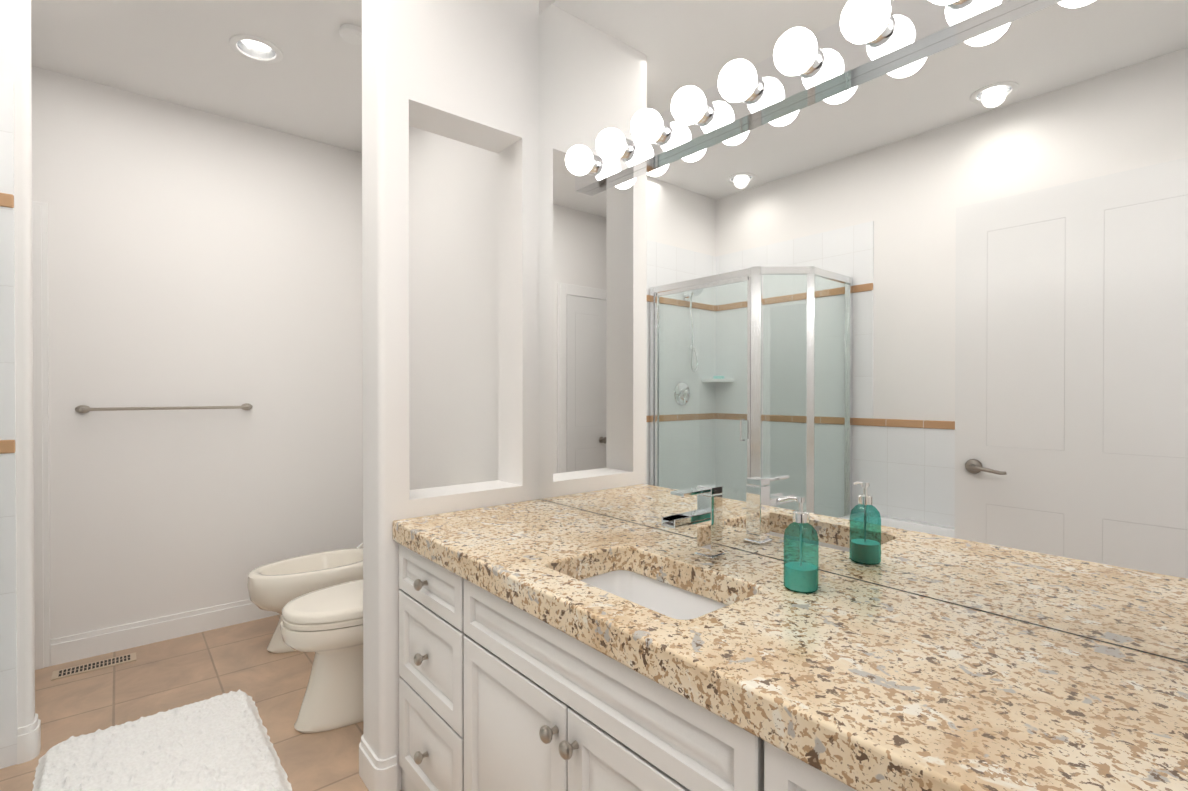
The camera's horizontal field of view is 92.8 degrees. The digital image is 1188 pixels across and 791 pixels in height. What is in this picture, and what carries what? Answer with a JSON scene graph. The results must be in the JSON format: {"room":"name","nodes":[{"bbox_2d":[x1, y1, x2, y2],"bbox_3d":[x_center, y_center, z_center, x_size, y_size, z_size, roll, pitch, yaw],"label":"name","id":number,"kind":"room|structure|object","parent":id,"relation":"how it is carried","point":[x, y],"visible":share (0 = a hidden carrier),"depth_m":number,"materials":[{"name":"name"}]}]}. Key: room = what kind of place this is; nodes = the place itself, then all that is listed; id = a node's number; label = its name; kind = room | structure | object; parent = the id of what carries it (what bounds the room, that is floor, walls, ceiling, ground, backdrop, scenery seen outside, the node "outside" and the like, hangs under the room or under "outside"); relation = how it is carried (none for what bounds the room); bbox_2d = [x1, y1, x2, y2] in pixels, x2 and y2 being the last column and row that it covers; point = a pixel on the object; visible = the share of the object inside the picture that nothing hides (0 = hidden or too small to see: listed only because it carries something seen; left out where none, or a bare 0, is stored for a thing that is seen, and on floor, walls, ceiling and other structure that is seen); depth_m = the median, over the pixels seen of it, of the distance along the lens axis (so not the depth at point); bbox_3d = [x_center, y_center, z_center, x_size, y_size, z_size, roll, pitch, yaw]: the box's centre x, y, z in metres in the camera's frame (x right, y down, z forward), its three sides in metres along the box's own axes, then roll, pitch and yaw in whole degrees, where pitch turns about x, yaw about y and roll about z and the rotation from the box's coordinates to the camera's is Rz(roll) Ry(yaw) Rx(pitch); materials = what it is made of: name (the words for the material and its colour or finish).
{"room":"bathroom","nodes":[
{"label":"bathroom","id":0,"kind":"room"},
{"bbox_2d":[0,0,34,727],"bbox_3d":[-2.303,-0.120,1.681,0.900,2.740,0.085,0,0,-40],"label":"wall","id":1,"kind":"structure","parent":0,"point":[15,42],"depth_m":1.93,"materials":[{"name":"paint"}]},
{"bbox_2d":[0,80,16,768],"bbox_3d":[-2.268,0.101,1.651,0.812,2.300,0.008,0,0,-40],"label":"tiled wall","id":2,"kind":"structure","parent":1,"relation":"attached to","point":[8,674],"depth_m":1.89,"materials":[{"name":"white tile"}]},
{"bbox_2d":[0,193,15,453],"bbox_3d":[-2.265,-0.239,1.645,0.812,0.870,0.018,0,0,-40],"label":"trim","id":3,"kind":"structure","parent":2,"relation":"attached to","point":[7,446],"depth_m":1.88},
{"bbox_2d":[17,713,40,764],"bbox_3d":[-2.284,1.191,1.704,0.880,0.118,0.113,0,0,-40],"label":"baseboard","id":4,"kind":"structure","parent":1,"relation":"attached to","point":[28,742],"depth_m":1.93,"materials":[{"name":"white wood"}]},
{"bbox_2d":[31,0,361,152],"bbox_3d":[-0.734,-1.485,0.945,2.560,0.001,5.050,0,0,-40],"label":"ceiling","id":5,"kind":"structure","parent":0,"point":[184,53],"depth_m":2.49,"materials":[{"name":"paint"}]},
{"bbox_2d":[229,34,282,63],"bbox_3d":[-1.455,-1.536,2.436,0.200,0.097,0.200,0,0,-40],"label":"recessed light","id":6,"kind":"object","parent":5,"relation":"in","point":[256,49],"visible":0.67,"depth_m":2.46,"materials":[{"name":"white metal"}]},
{"bbox_2d":[339,24,361,44],"bbox_3d":[-0.990,-1.478,2.319,0.100,0.030,0.100,0,0,-40],"label":"smoke detector","id":7,"kind":"object","parent":5,"relation":"attached to","point":[350,33],"visible":0.85,"depth_m":2.29,"materials":[{"name":"white plastic"}]},
{"bbox_2d":[31,66,362,665],"bbox_3d":[-2.311,-0.126,2.839,2.280,2.740,0.134,0,0,-40],"label":"wall","id":8,"kind":"structure","parent":0,"point":[199,258],"depth_m":2.93,"materials":[{"name":"paint"}]},
{"bbox_2d":[32,201,49,669],"bbox_3d":[-2.732,0.184,2.401,0.600,2.125,0.022,0,0,-40],"label":"trim","id":9,"kind":"structure","parent":8,"relation":"attached to","point":[41,430],"depth_m":2.57,"materials":[{"name":"white wood"}]},
{"bbox_2d":[75,403,252,412],"bbox_3d":[-2.143,0.064,2.866,0.724,0.038,0.069,0,0,-40],"label":"towel rail","id":10,"kind":"object","parent":8,"relation":"attached to","point":[86,409],"visible":1,"depth_m":2.80,"materials":[{"name":"silver metal"}]},
{"bbox_2d":[0,614,400,790],"bbox_3d":[-0.734,1.305,0.961,2.560,0.100,5.050,0,0,-40],"label":"floor","id":11,"kind":"structure","parent":0,"point":[161,676],"depth_m":2.36,"materials":[{"name":"tile"}]},
{"bbox_2d":[51,652,136,680],"bbox_3d":[-2.289,1.241,2.596,0.290,0.006,0.095,0,0,-40],"label":"floor vent","id":12,"kind":"object","parent":11,"relation":"in","point":[88,667],"visible":1,"depth_m":2.58,"materials":[{"name":"beige metal"}]},
{"bbox_2d":[32,689,291,790],"bbox_3d":[-1.396,1.226,1.822,0.639,0.047,0.947,0,0,-40],"label":"bath mat","id":13,"kind":"object","parent":11,"relation":"on","point":[222,742],"visible":1,"depth_m":1.92,"materials":[{"name":"white fabric"}]},
{"bbox_2d":[247,542,362,652],"bbox_3d":[-1.395,0.979,2.900,0.659,0.529,0.386,0,0,-40],"label":"bidet","id":14,"kind":"object","parent":11,"relation":"on","point":[277,586],"visible":0.38,"depth_m":2.74,"materials":[{"name":"white ceramic"}]},
{"bbox_2d":[280,579,362,732],"bbox_3d":[-0.864,0.859,2.316,0.752,0.775,0.460,0,0,-40],"label":"toilet","id":15,"kind":"object","parent":11,"relation":"on","point":[325,625],"visible":0.35,"depth_m":2.11,"materials":[{"name":"white ceramic"}]},
{"bbox_2d":[399,544,462,790],"bbox_3d":[-0.266,0.852,1.777,0.537,0.796,0.454,0,0,-40],"label":"drawers","id":16,"kind":"object","parent":11,"relation":"on","point":[430,595],"depth_m":1.59,"materials":[{"name":"white wood"}]},
{"bbox_2d":[463,579,774,790],"bbox_3d":[0.151,0.855,1.282,0.537,0.796,0.907,0,0,-40],"label":"base cabinet","id":17,"kind":"object","parent":11,"relation":"on","point":[496,693],"depth_m":1.09,"materials":[{"name":"white wood"}]},
{"bbox_2d":[775,747,856,790],"bbox_3d":[0.576,0.858,0.777,0.537,0.796,0.476,0,0,-40],"label":"base cabinet","id":18,"kind":"object","parent":11,"relation":"on","point":[791,773],"depth_m":0.73,"materials":[{"name":"white wood"}]},
{"bbox_2d":[392,499,1187,790],"bbox_3d":[0.153,0.425,1.266,0.557,0.064,1.774,0,0,-40],"label":"countertop","id":19,"kind":"structure","parent":18,"relation":"on","point":[857,685],"depth_m":0.84,"materials":[{"name":"beige stone"}]},
{"bbox_2d":[580,570,726,619],"bbox_3d":[0.115,0.541,1.235,0.326,0.165,0.494,0,0,-40],"label":"sink basin","id":20,"kind":"object","parent":19,"relation":"in","point":[668,600],"visible":0.08,"depth_m":1.40,"materials":[{"name":"white ceramic"}]},
{"bbox_2d":[661,484,724,559],"bbox_3d":[0.236,0.306,1.341,0.177,0.170,0.054,0,0,-40],"label":"faucet","id":21,"kind":"object","parent":19,"relation":"on","point":[706,516],"visible":1,"depth_m":1.36,"materials":[{"name":"silver metal"}]},
{"bbox_2d":[779,496,818,592],"bbox_3d":[0.420,0.299,1.153,0.067,0.186,0.072,0,0,-40],"label":"soap dispenser","id":22,"kind":"object","parent":19,"relation":"on","point":[800,575],"visible":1,"depth_m":1.14,"materials":[{"name":"teal glass"}]},
{"bbox_2d":[362,0,538,790],"bbox_3d":[-0.489,-0.121,2.000,0.596,2.740,0.175,0,0,-40],"label":"wall","id":23,"kind":"structure","parent":0,"point":[465,71],"depth_m":1.84,"materials":[{"name":"paint"}]},
{"bbox_2d":[359,734,396,790],"bbox_3d":[-0.496,1.190,2.001,0.606,0.118,0.203,0,0,-40],"label":"baseboard","id":24,"kind":"structure","parent":23,"relation":"attached to","point":[376,773],"depth_m":1.76,"materials":[{"name":"white wood"}]},
{"bbox_2d":[409,0,1187,663],"bbox_3d":[-0.182,-0.123,2.190,0.120,2.740,3.870,0,0,-40],"label":"wall","id":25,"kind":"structure","parent":0,"point":[453,184],"depth_m":2.67,"materials":[{"name":"paint"}]},
{"bbox_2d":[538,0,1187,661],"bbox_3d":[0.366,-0.511,1.440,0.005,1.804,1.774,0,0,-40],"label":"mirror","id":26,"kind":"object","parent":25,"relation":"attached to","point":[914,322],"visible":1,"depth_m":1.14,"materials":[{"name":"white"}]},
{"bbox_2d":[565,0,1034,192],"bbox_3d":[0.388,-0.736,1.300,0.138,0.113,1.480,0,0,-40],"label":"vanity light bar","id":27,"kind":"object","parent":26,"relation":"attached to","point":[860,37],"visible":1,"depth_m":1.28,"materials":[{"name":"white glass"}]}
]}

